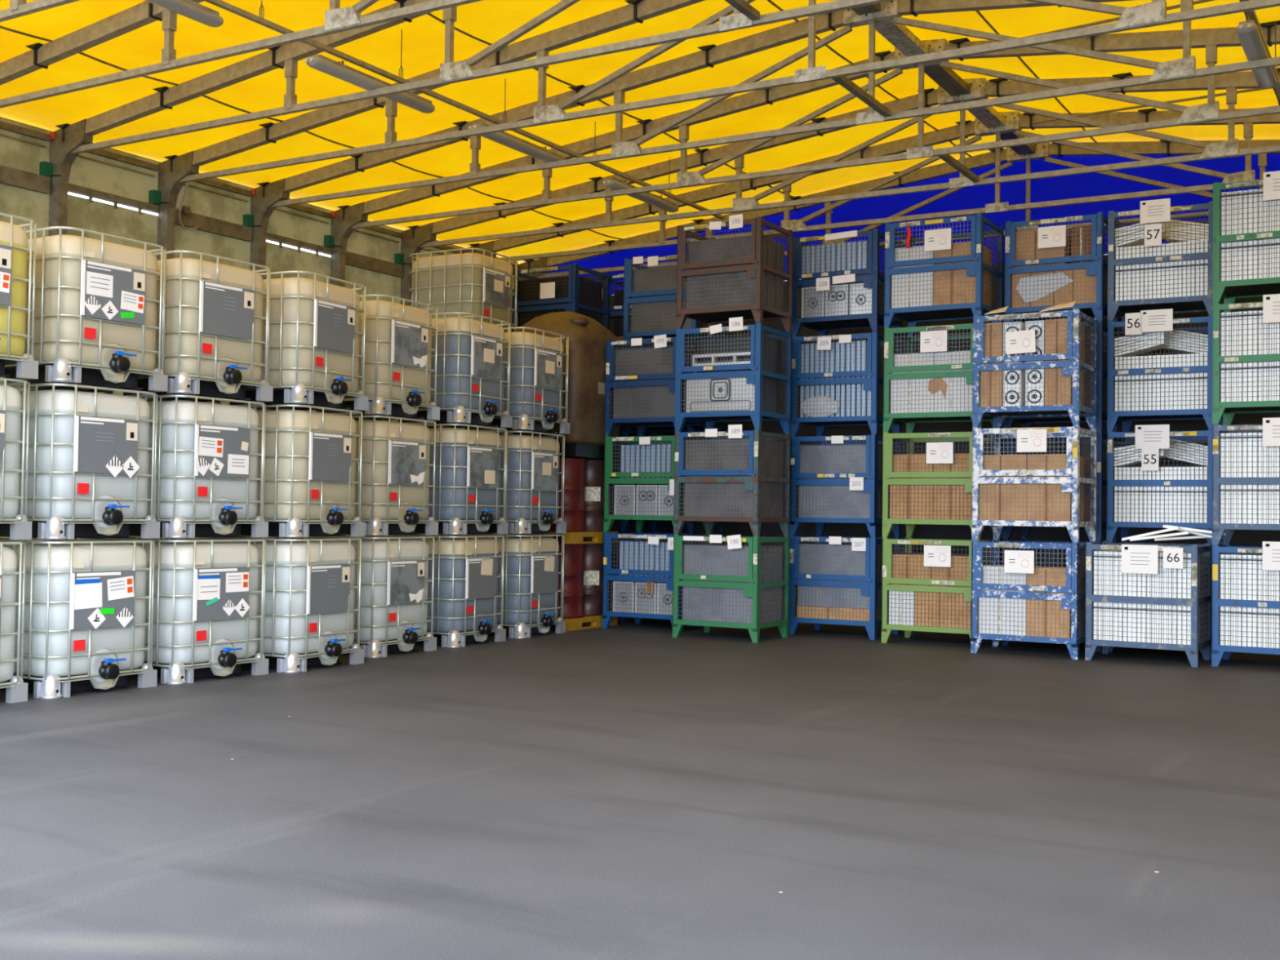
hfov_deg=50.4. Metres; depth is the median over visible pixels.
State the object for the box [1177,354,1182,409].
metal bar
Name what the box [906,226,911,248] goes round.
ribbon
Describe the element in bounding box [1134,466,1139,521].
metal bar
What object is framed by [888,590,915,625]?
carton
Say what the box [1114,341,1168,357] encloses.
metal bar
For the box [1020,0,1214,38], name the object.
brace
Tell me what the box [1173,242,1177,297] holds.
metal bar
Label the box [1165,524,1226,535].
metal bar
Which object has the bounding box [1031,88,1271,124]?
brace
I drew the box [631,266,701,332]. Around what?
carton
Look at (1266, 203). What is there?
metal bar
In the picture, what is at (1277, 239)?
metal bar
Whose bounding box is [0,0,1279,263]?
ceiling
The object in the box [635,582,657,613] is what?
stove
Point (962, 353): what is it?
carton
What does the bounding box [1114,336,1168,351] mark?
metal bar
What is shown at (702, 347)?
crate
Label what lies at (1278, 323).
metal bar
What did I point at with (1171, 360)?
metal bar
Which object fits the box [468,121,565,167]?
lamp
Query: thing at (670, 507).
stove
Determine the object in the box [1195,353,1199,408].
metal bar
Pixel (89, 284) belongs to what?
bottle
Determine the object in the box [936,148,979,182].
bar
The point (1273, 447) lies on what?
metal bar
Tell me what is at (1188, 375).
metal bar
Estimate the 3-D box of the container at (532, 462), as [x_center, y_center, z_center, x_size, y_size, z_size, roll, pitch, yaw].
[-1.525,0.035,15.736,1.204,1.148,0.993,0,-2,27]
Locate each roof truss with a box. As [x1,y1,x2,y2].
[0,0,79,22]
[0,0,482,108]
[39,0,893,541]
[148,0,1279,539]
[242,0,1279,538]
[324,20,1279,287]
[394,67,1279,306]
[462,107,1279,261]
[516,139,1279,329]
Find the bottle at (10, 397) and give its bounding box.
[0,384,21,518]
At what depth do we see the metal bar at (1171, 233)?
14.50 m
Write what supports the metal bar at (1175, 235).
on the metal bar at (1171, 238)
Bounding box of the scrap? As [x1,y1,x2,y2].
[928,377,947,399]
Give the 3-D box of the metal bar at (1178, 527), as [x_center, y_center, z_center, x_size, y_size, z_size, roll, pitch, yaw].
[5.083,0.535,13.543,0.541,0.149,0.060,0,-2,30]
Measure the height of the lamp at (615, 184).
0.138 m
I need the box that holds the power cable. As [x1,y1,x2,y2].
[178,184,200,230]
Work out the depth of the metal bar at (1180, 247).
14.20 m
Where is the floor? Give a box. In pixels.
[0,616,1279,959]
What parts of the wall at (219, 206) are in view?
rail, eave rail, rail, eave rail, rail, eave rail, rail, eave rail, rail, eave rail, eave rail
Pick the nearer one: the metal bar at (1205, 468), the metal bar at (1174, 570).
the metal bar at (1174, 570)
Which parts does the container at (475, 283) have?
label plate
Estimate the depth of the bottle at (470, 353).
14.20 m
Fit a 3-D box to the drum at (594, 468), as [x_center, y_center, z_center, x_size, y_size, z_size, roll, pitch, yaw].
[-0.640,0.196,16.976,0.530,0.880,0.530,0,-2,30]
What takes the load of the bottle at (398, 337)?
on the container at (398, 337)
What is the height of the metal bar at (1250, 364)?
0.420 m
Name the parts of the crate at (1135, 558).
corner post, corner post, rail, rail, frame, corner post, corner post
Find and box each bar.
[724,0,759,20]
[831,75,890,116]
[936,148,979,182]
[1093,550,1107,639]
[1098,550,1113,639]
[1103,550,1118,639]
[1107,550,1119,640]
[1112,551,1121,640]
[1113,448,1168,457]
[1114,331,1168,341]
[1114,331,1168,344]
[1114,333,1168,347]
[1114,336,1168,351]
[1114,339,1168,353]
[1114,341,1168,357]
[1114,444,1135,450]
[1114,447,1141,453]
[1114,448,1168,460]
[1114,450,1168,463]
[1114,453,1168,466]
[1114,466,1119,521]
[1115,221,1168,231]
[1115,221,1168,235]
[1115,222,1168,238]
[1115,225,1168,240]
[1115,227,1168,244]
[1115,230,1168,247]
[1115,247,1119,301]
[1115,356,1119,411]
[1117,551,1122,640]
[1118,466,1123,521]
[1119,356,1124,410]
[1120,247,1124,300]
[1121,526,1179,540]
[1122,573,1127,641]
[1123,356,1127,410]
[1123,466,1127,521]
[1124,246,1128,300]
[1126,466,1131,521]
[1127,356,1132,410]
[1127,573,1132,641]
[1128,246,1132,300]
[1129,531,1189,541]
[1131,356,1135,410]
[1131,466,1135,521]
[1132,245,1136,299]
[1132,573,1137,641]
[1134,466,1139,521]
[1135,355,1140,410]
[1136,245,1140,299]
[1137,573,1142,642]
[1139,355,1144,410]
[1139,466,1143,521]
[1140,245,1144,299]
[1142,573,1146,642]
[1143,471,1147,522]
[1144,246,1148,298]
[1144,355,1148,410]
[1146,573,1152,642]
[1147,355,1152,410]
[1147,471,1151,522]
[1148,245,1151,298]
[1151,471,1155,522]
[1151,551,1162,643]
[1152,245,1156,298]
[1152,355,1156,409]
[1154,534,1212,541]
[1155,466,1160,522]
[1156,244,1161,297]
[1156,355,1159,409]
[1156,551,1163,643]
[1160,243,1165,297]
[1160,355,1164,409]
[1160,466,1164,522]
[1161,552,1166,643]
[1162,524,1212,537]
[1164,346,1208,354]
[1164,355,1168,409]
[1164,466,1168,522]
[1165,236,1198,243]
[1165,243,1168,297]
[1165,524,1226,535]
[1166,456,1207,466]
[1166,568,1172,644]
[1167,453,1207,462]
[1168,331,1208,340]
[1168,334,1208,343]
[1168,337,1208,346]
[1168,340,1208,349]
[1168,342,1208,352]
[1168,354,1173,409]
[1168,447,1208,457]
[1168,449,1208,460]
[1168,466,1173,522]
[1169,219,1208,226]
[1169,222,1208,230]
[1169,225,1208,232]
[1169,227,1208,235]
[1169,231,1208,238]
[1169,234,1208,240]
[1169,242,1173,297]
[1169,438,1208,448]
[1169,441,1208,451]
[1169,444,1208,454]
[1170,330,1208,337]
[1171,551,1185,644]
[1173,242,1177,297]
[1173,354,1177,409]
[1173,466,1177,522]
[1177,241,1182,297]
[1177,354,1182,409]
[1177,466,1181,522]
[1177,551,1187,644]
[1182,241,1186,296]
[1182,354,1186,408]
[1182,466,1186,522]
[1182,552,1191,644]
[1186,241,1191,296]
[1186,354,1190,408]
[1186,466,1190,522]
[1186,552,1199,644]
[1190,466,1194,522]
[1191,240,1195,296]
[1191,353,1195,408]
[1195,240,1199,295]
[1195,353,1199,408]
[1195,466,1199,522]
[1198,466,1203,523]
[1199,240,1204,295]
[1199,353,1203,408]
[1203,353,1208,408]
[1204,240,1208,295]
[1204,466,1207,523]
[1220,433,1226,477]
[1220,484,1226,523]
[1220,553,1230,599]
[1220,605,1225,644]
[1221,191,1226,235]
[1221,242,1226,280]
[1221,312,1226,355]
[1221,363,1226,401]
[1225,606,1231,645]
[1226,191,1231,235]
[1226,242,1231,280]
[1226,311,1231,355]
[1226,363,1231,401]
[1226,433,1231,477]
[1226,484,1231,523]
[1226,553,1236,599]
[1231,191,1237,234]
[1231,241,1237,279]
[1231,311,1236,355]
[1231,362,1236,401]
[1231,433,1236,477]
[1231,484,1236,523]
[1231,553,1242,599]
[1231,606,1235,645]
[1235,606,1241,646]
[1236,240,1242,279]
[1236,311,1242,355]
[1236,362,1242,401]
[1236,432,1242,477]
[1236,484,1242,523]
[1236,553,1248,599]
[1237,191,1242,234]
[1241,484,1247,523]
[1241,553,1250,599]
[1241,606,1247,646]
[1242,190,1248,233]
[1242,240,1248,279]
[1242,311,1247,355]
[1243,362,1247,401]
[1243,432,1247,477]
[1247,432,1253,477]
[1247,484,1253,524]
[1247,554,1255,599]
[1247,607,1251,646]
[1248,189,1252,233]
[1248,240,1252,279]
[1248,311,1252,355]
[1248,362,1253,401]
[1252,554,1261,599]
[1252,607,1257,647]
[1253,189,1258,232]
[1253,240,1258,279]
[1253,311,1258,355]
[1253,361,1258,400]
[1253,432,1258,477]
[1253,484,1257,524]
[1257,432,1263,477]
[1257,484,1263,524]
[1257,554,1263,600]
[1257,607,1263,647]
[1258,188,1264,231]
[1258,239,1263,278]
[1258,310,1263,354]
[1258,361,1263,400]
[1262,608,1268,647]
[1263,200,1269,231]
[1263,239,1269,278]
[1263,323,1269,354]
[1263,361,1269,400]
[1263,446,1269,477]
[1263,484,1269,524]
[1263,569,1268,600]
[1268,569,1274,600]
[1268,608,1274,648]
[1269,199,1275,231]
[1269,238,1275,277]
[1269,322,1275,354]
[1269,361,1274,400]
[1269,446,1274,477]
[1269,484,1274,524]
[1274,322,1279,353]
[1274,360,1279,400]
[1274,445,1279,477]
[1274,484,1279,524]
[1274,570,1279,600]
[1274,608,1279,648]
[1275,199,1279,231]
[1275,238,1279,277]
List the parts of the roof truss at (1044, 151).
web post, web post, gusset plate, splice plate, ridge plate, king post, web post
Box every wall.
[0,116,518,541]
[546,154,1279,631]
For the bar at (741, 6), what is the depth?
9.39 m
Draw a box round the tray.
[800,273,883,279]
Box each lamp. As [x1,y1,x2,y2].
[144,0,223,27]
[304,53,435,113]
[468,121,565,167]
[603,177,678,213]
[1235,19,1277,88]
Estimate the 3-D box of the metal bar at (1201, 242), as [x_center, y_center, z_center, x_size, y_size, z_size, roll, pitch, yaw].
[5.955,-2.178,14.329,0.036,0.600,0.550,0,-2,30]
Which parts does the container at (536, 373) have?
label plate, valve handle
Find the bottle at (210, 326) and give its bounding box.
[154,257,263,386]
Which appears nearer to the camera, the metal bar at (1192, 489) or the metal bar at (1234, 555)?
the metal bar at (1234, 555)
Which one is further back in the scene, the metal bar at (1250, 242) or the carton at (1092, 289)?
the carton at (1092, 289)
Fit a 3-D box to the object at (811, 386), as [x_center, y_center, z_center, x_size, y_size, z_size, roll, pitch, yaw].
[2.042,-0.927,16.044,0.044,0.420,0.050,0,-2,30]
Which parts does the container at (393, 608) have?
label plate, valve handle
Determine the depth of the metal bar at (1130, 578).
13.43 m
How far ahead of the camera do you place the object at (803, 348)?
16.08 m
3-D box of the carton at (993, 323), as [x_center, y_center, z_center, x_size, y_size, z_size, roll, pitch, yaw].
[3.810,-1.397,14.415,0.220,0.466,0.602,0,-2,30]
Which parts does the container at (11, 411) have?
label plate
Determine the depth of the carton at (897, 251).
15.13 m
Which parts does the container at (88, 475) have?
label plate, valve handle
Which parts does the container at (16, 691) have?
label plate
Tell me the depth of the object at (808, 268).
16.08 m
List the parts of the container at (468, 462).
label plate, valve handle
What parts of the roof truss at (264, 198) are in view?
post, web post, web post, gusset plate, splice plate, king post, ridge plate, gusset plate, web post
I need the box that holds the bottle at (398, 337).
[343,300,431,408]
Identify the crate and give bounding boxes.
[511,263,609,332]
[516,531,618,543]
[518,275,601,327]
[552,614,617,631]
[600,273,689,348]
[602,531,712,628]
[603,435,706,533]
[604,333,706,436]
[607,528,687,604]
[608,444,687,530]
[613,289,631,336]
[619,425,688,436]
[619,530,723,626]
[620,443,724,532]
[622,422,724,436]
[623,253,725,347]
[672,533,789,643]
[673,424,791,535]
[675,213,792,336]
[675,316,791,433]
[693,335,781,413]
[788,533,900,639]
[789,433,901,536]
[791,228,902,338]
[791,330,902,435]
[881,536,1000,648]
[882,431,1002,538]
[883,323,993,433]
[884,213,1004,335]
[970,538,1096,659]
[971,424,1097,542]
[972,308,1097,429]
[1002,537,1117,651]
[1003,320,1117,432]
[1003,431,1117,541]
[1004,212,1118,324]
[1084,541,1210,666]
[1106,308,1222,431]
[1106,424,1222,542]
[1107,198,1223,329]
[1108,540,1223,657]
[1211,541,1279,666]
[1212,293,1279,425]
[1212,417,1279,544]
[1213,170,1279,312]
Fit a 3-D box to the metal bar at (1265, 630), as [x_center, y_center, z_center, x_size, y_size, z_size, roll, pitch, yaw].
[6.100,1.413,13.194,0.041,0.420,0.550,0,-2,30]
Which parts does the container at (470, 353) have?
label plate, valve handle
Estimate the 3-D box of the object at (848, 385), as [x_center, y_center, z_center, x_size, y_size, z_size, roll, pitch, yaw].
[2.430,-0.928,15.816,0.044,0.420,0.050,0,-2,30]
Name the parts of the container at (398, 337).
label plate, valve handle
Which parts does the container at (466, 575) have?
label plate, valve handle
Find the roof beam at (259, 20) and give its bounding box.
[203,0,725,219]
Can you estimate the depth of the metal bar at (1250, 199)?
13.12 m
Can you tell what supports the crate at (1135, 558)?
on the floor
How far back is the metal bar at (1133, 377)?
14.41 m
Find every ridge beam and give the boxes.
[851,3,880,15]
[875,20,929,57]
[924,64,970,96]
[968,106,1005,128]
[1000,132,1035,155]
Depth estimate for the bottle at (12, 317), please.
9.70 m
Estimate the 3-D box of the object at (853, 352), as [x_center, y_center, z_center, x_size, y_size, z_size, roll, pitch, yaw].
[2.482,-1.388,15.777,0.044,0.440,0.050,0,-2,30]
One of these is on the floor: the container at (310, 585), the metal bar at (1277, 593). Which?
the container at (310, 585)
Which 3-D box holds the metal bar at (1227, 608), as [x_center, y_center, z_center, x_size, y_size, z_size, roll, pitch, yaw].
[5.815,1.413,13.366,0.041,0.420,0.550,0,-2,30]
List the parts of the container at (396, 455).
label plate, valve handle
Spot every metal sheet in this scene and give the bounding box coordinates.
[682,544,764,623]
[684,439,765,516]
[797,543,878,608]
[798,444,879,518]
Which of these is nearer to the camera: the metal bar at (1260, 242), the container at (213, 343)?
the container at (213, 343)
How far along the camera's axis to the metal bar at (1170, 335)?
14.46 m
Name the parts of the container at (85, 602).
label plate, valve handle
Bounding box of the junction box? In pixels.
[181,205,191,214]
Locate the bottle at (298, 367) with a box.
[258,277,359,397]
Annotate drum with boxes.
[547,457,586,531]
[557,542,585,617]
[583,542,608,615]
[584,459,609,531]
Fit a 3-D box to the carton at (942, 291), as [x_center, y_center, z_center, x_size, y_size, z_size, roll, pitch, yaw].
[3.590,-2.107,15.136,0.472,0.426,0.602,0,-2,30]
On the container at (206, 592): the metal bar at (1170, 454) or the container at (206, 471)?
the container at (206, 471)
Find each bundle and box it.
[800,395,839,417]
[1016,272,1072,302]
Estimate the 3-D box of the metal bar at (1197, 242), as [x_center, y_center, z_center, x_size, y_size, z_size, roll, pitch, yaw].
[5.925,-2.177,14.360,0.036,0.600,0.550,0,-2,30]
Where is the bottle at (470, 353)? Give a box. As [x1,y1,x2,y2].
[428,317,505,417]
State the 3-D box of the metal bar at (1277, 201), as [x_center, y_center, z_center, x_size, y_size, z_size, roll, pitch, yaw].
[6.232,-2.576,13.239,0.041,0.440,0.550,0,-2,30]
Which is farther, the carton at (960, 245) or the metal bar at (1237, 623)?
the carton at (960, 245)
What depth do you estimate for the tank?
16.37 m
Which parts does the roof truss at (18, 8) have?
web post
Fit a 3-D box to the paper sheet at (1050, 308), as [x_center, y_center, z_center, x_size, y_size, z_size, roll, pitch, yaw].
[4.250,-1.776,14.001,0.220,0.106,0.200,0,-2,30]
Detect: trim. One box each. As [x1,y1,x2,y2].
[688,348,693,373]
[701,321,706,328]
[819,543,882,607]
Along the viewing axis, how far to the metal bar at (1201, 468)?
14.04 m
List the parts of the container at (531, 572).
label plate, valve handle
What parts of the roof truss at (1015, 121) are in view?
web post, web post, gusset plate, splice plate, king post, ridge plate, gusset plate, web post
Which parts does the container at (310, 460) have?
label plate, valve handle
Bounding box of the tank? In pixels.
[514,311,621,460]
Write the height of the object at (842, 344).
0.440 m
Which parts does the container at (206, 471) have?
label plate, valve handle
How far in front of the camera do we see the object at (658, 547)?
16.32 m
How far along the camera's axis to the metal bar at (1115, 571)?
13.50 m
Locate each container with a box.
[0,212,38,379]
[0,377,31,539]
[0,382,159,539]
[0,537,157,699]
[0,540,27,702]
[4,226,168,392]
[98,249,273,402]
[106,537,268,684]
[129,395,268,537]
[207,271,368,410]
[221,536,364,673]
[240,404,364,537]
[299,534,436,657]
[315,293,439,420]
[340,415,438,535]
[385,311,512,428]
[387,533,506,648]
[408,248,517,332]
[415,423,508,534]
[448,533,565,638]
[465,326,570,434]
[488,431,566,533]
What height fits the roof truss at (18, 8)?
5.980 m
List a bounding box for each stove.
[613,484,636,515]
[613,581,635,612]
[635,484,658,515]
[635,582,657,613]
[657,484,683,515]
[657,582,683,614]
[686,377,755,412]
[801,286,825,317]
[825,284,849,315]
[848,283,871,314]
[1002,369,1024,406]
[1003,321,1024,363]
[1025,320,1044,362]
[1025,368,1044,405]
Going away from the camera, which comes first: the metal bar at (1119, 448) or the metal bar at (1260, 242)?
the metal bar at (1260, 242)
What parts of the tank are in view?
lid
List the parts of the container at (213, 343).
label plate, valve handle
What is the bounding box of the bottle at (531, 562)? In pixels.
[484,533,559,628]
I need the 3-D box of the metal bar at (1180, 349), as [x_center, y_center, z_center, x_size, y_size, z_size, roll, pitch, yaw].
[5.904,-1.374,14.583,0.501,0.138,0.300,0,-2,30]
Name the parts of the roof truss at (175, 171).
post, web post, web post, gusset plate, splice plate, king post, gusset plate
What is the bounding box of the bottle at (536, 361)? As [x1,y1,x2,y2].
[502,331,563,424]
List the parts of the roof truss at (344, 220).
post, web post, web post, gusset plate, splice plate, king post, ridge plate, gusset plate, web post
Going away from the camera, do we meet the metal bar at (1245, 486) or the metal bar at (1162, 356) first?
the metal bar at (1245, 486)
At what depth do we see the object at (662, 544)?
16.28 m
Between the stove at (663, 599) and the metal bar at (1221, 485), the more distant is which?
the stove at (663, 599)
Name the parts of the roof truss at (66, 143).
post, web post, web post, gusset plate, splice plate, king post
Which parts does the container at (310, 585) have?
label plate, valve handle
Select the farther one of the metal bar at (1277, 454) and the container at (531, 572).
the container at (531, 572)
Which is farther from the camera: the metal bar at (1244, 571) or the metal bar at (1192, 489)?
the metal bar at (1192, 489)
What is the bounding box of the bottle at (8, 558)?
[0,546,17,682]
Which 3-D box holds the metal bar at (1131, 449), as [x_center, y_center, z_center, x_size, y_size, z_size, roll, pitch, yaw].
[5.346,-0.332,14.502,0.505,0.111,0.300,0,-2,30]
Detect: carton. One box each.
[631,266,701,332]
[645,568,653,593]
[686,235,766,309]
[796,605,881,621]
[888,553,931,586]
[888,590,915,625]
[889,484,933,519]
[890,377,933,413]
[890,453,933,478]
[891,271,933,308]
[891,352,934,373]
[892,245,933,268]
[915,591,971,628]
[930,554,987,587]
[933,241,991,273]
[933,268,991,306]
[933,377,973,412]
[933,453,970,478]
[933,484,972,519]
[934,351,972,371]
[978,596,1026,635]
[979,484,1026,520]
[979,564,1038,592]
[980,370,1003,407]
[980,454,1027,477]
[981,322,1003,364]
[1012,271,1053,307]
[1013,228,1071,267]
[1026,453,1084,477]
[1026,482,1084,521]
[1026,565,1083,594]
[1026,598,1083,638]
[1044,318,1084,369]
[1044,368,1083,405]
[1053,268,1107,305]
[1071,225,1096,262]
[1084,348,1106,413]
[1084,457,1106,521]
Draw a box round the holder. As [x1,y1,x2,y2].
[692,351,754,373]
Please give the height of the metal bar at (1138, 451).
0.118 m
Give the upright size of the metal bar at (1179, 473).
0.600 m
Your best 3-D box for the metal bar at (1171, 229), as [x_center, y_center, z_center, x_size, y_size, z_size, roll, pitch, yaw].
[5.921,-2.642,14.613,0.501,0.138,0.300,0,-2,30]
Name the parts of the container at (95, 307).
label plate, valve handle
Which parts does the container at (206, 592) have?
label plate, valve handle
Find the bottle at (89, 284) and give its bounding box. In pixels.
[23,235,157,375]
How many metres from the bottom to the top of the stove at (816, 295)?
0.380 m
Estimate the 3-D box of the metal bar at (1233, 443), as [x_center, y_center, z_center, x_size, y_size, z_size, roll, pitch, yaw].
[5.882,-0.226,13.389,0.041,0.440,0.550,0,-2,30]
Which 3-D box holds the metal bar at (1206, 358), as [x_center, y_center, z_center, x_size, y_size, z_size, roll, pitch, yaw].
[5.980,-1.003,14.286,0.036,0.600,0.550,0,-2,30]
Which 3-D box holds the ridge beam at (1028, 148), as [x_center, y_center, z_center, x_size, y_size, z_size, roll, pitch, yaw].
[4.386,-3.997,15.953,0.200,0.075,1.190,0,-2,30]
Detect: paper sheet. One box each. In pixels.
[985,306,1008,314]
[1039,302,1064,311]
[1050,301,1075,310]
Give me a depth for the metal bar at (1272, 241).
13.03 m
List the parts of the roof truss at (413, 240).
post, web post, web post, gusset plate, splice plate, king post, ridge plate, gusset plate, web post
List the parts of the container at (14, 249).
label plate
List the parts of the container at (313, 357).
label plate, valve handle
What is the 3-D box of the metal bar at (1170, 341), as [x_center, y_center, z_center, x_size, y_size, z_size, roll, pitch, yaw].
[5.911,-1.436,14.595,0.501,0.138,0.300,0,-2,30]
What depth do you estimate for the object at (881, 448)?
15.80 m
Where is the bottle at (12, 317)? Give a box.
[0,221,27,356]
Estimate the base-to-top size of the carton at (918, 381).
0.426 m
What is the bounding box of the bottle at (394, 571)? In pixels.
[332,535,428,645]
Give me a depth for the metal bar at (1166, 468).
14.22 m
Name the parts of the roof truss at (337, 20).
web post, web post, gusset plate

